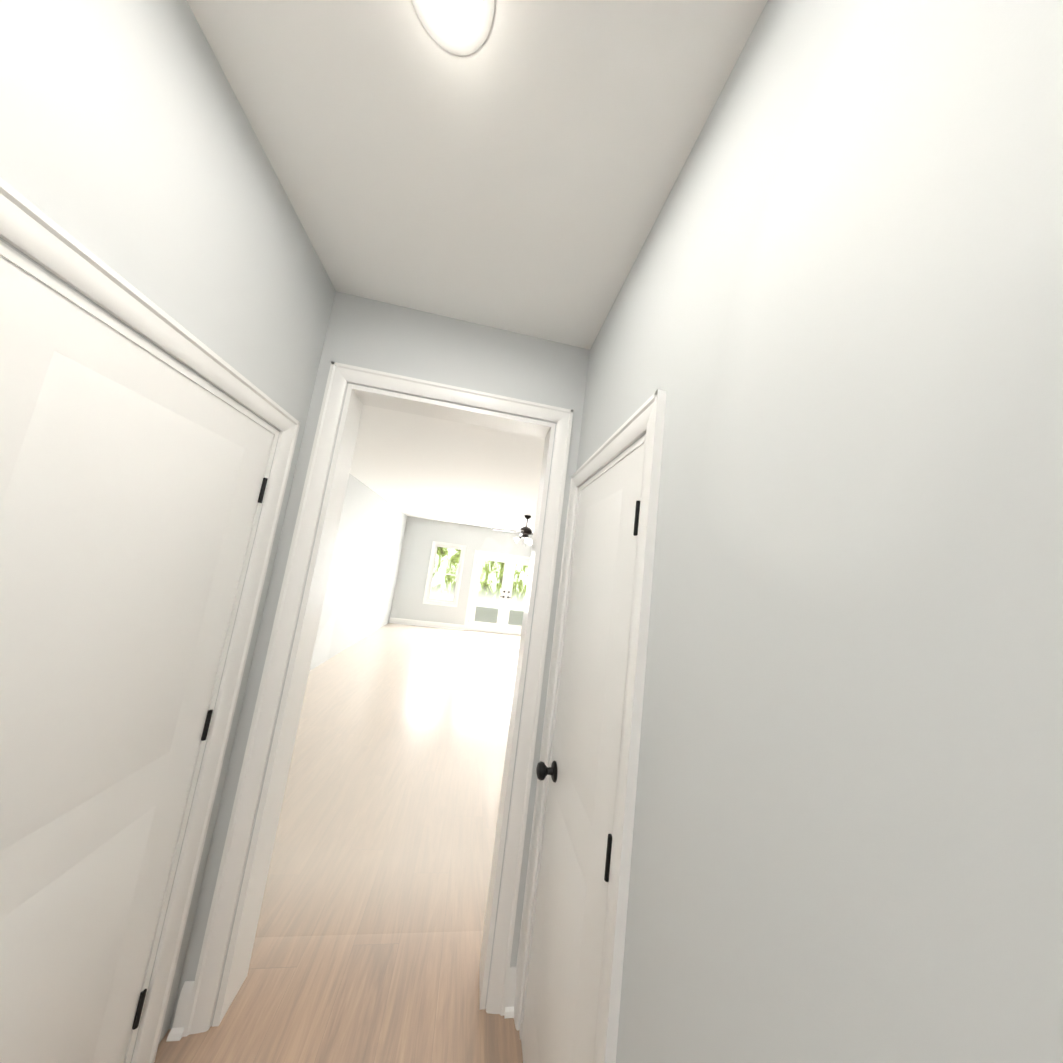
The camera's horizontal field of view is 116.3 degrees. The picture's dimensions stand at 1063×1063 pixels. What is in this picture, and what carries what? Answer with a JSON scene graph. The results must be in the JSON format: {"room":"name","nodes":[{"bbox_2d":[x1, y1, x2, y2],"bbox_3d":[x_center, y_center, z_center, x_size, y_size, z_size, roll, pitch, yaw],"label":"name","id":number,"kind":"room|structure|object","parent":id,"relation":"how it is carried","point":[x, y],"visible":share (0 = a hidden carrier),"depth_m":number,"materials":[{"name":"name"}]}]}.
{"room":"hallway","nodes":[
{"label":"hallway","id":0,"kind":"room"},
{"bbox_2d":[0,0,335,1062],"bbox_3d":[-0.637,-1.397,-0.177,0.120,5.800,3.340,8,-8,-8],"label":"wall","id":1,"kind":"structure","parent":0,"point":[132,152],"depth_m":0.73,"materials":[{"name":"paint"}]},
{"bbox_2d":[0,255,273,1062],"bbox_3d":[-0.976,0.593,0.712,0.106,2.024,0.726,8,-8,-8],"label":"door","id":2,"kind":"structure","parent":1,"relation":"in","point":[133,482],"depth_m":0.73,"materials":[{"name":"white wood"}]},
{"bbox_2d":[0,177,299,1062],"bbox_3d":[-1.035,0.548,0.703,0.143,2.103,0.906,8,-8,-8],"label":"door frame","id":3,"kind":"structure","parent":1,"relation":"attached to","point":[38,235],"depth_m":1.00,"materials":[{"name":"white wood"}]},
{"bbox_2d":[154,623,522,1062],"bbox_3d":[0.408,1.933,1.259,5.980,0.120,15.520,8,-8,-8],"label":"floor","id":4,"kind":"structure","parent":0,"point":[367,946],"depth_m":1.74,"materials":[{"name":"brown wood"}]},
{"bbox_2d":[309,473,407,670],"bbox_3d":[-2.901,0.535,4.862,0.120,2.750,7.410,8,-8,-8],"label":"wall","id":5,"kind":"structure","parent":0,"point":[360,590],"depth_m":5.70,"materials":[{"name":"paint"}]},
{"bbox_2d":[169,291,589,1028],"bbox_3d":[0.565,0.536,1.573,5.980,2.750,0.140,8,-8,-8],"label":"wall","id":6,"kind":"structure","parent":0,"point":[389,337],"depth_m":1.46,"materials":[{"name":"paint"}]},
{"bbox_2d":[166,966,516,1041],"bbox_3d":[-0.616,1.663,1.169,1.138,0.135,0.031,8,-8,-8],"label":"baseboard","id":7,"kind":"structure","parent":6,"relation":"attached to","point":[176,1032],"depth_m":1.10,"materials":[{"name":"white wood"}]},
{"bbox_2d":[182,361,572,1036],"bbox_3d":[-0.488,0.553,1.402,1.063,2.411,0.184,8,-8,-8],"label":"door frame","id":8,"kind":"structure","parent":6,"relation":"attached to","point":[226,891],"depth_m":1.32,"materials":[{"name":"white wood"}]},
{"bbox_2d":[390,516,532,628],"bbox_3d":[-0.628,1.367,8.987,5.980,2.750,0.150,8,-8,-8],"label":"wall","id":9,"kind":"structure","parent":0,"point":[421,535],"depth_m":8.66,"materials":[{"name":"paint"}]},
{"bbox_2d":[389,617,463,629],"bbox_3d":[-0.775,2.644,8.728,5.740,0.135,0.031,8,-8,-8],"label":"baseboard","id":10,"kind":"structure","parent":9,"relation":"attached to","point":[426,623],"depth_m":8.45,"materials":[{"name":"white wood"}]},
{"bbox_2d":[423,541,465,606],"bbox_3d":[-2.286,1.123,8.736,0.876,1.631,0.173,8,-8,-8],"label":"room window","id":11,"kind":"structure","parent":9,"relation":"in","point":[444,602],"depth_m":8.70,"materials":[{"name":"white"}]},
{"bbox_2d":[467,554,510,632],"bbox_3d":[-1.127,1.651,8.823,0.901,2.014,0.099,8,-8,-8],"label":"french door","id":12,"kind":"structure","parent":9,"relation":"in","point":[477,625],"depth_m":8.82,"materials":[{"name":"white"}]},
{"bbox_2d":[463,550,529,629],"bbox_3d":[-0.685,1.677,8.932,1.976,2.113,0.173,8,-8,-8],"label":"door frame","id":13,"kind":"structure","parent":9,"relation":"attached to","point":[477,552],"depth_m":8.81,"materials":[{"name":"white wood"}]},
{"bbox_2d":[501,558,529,634],"bbox_3d":[-0.241,1.780,8.951,0.901,2.014,0.099,8,-8,-8],"label":"french door","id":14,"kind":"structure","parent":9,"relation":"in","point":[507,628],"depth_m":8.90,"materials":[{"name":"white"}]},
{"bbox_2d":[187,0,767,532],"bbox_3d":[0.766,-0.982,1.704,5.980,0.320,15.400,8,-8,-8],"label":"ceiling","id":15,"kind":"structure","parent":0,"point":[519,170],"depth_m":0.91,"materials":[{"name":"paint"}]},
{"bbox_2d":[411,0,494,55],"bbox_3d":[-0.160,-1.073,0.648,0.176,0.004,0.176,8,-8,-8],"label":"recessed light","id":16,"kind":"object","parent":15,"relation":"in","point":[459,27],"visible":1,"depth_m":0.69,"materials":[{"name":"white glass"}]},
{"bbox_2d":[492,515,532,544],"bbox_3d":[-0.116,-0.003,6.401,1.296,0.600,1.238,8,-8,-8],"label":"ceiling fan","id":17,"kind":"object","parent":15,"relation":"hanging from","point":[525,531],"visible":0.94,"depth_m":6.28,"materials":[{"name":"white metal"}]},
{"bbox_2d":[519,0,1062,1062],"bbox_3d":[0.783,0.046,-2.332,0.120,2.750,7.700,8,-8,-8],"label":"wall","id":18,"kind":"structure","parent":0,"point":[833,326],"depth_m":0.35,"materials":[{"name":"paint"}]},
{"bbox_2d":[521,443,643,1062],"bbox_3d":[0.116,0.770,1.016,0.106,2.024,0.576,8,-8,-8],"label":"door","id":19,"kind":"structure","parent":18,"relation":"in","point":[560,1013],"depth_m":0.95,"materials":[{"name":"white wood"}]},
{"bbox_2d":[514,389,666,1062],"bbox_3d":[0.184,0.745,1.035,0.143,2.103,0.756,8,-8,-8],"label":"door frame","id":20,"kind":"structure","parent":18,"relation":"attached to","point":[647,417],"depth_m":0.76,"materials":[{"name":"white wood"}]},
{"label":"outside","id":21,"kind":"structure","parent":0,"visible":0},
{"bbox_2d":[467,606,522,627],"bbox_3d":[-1.147,3.261,11.880,21.000,0.250,6.090,8,-8,-8],"label":"ground","id":22,"kind":"structure","parent":21,"point":[480,615],"depth_m":12.42,"materials":[{"name":"grey"}]},
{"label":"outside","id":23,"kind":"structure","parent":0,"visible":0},
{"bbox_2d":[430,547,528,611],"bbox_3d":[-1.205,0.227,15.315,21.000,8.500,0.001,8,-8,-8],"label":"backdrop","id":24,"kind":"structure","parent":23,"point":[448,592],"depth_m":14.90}
]}

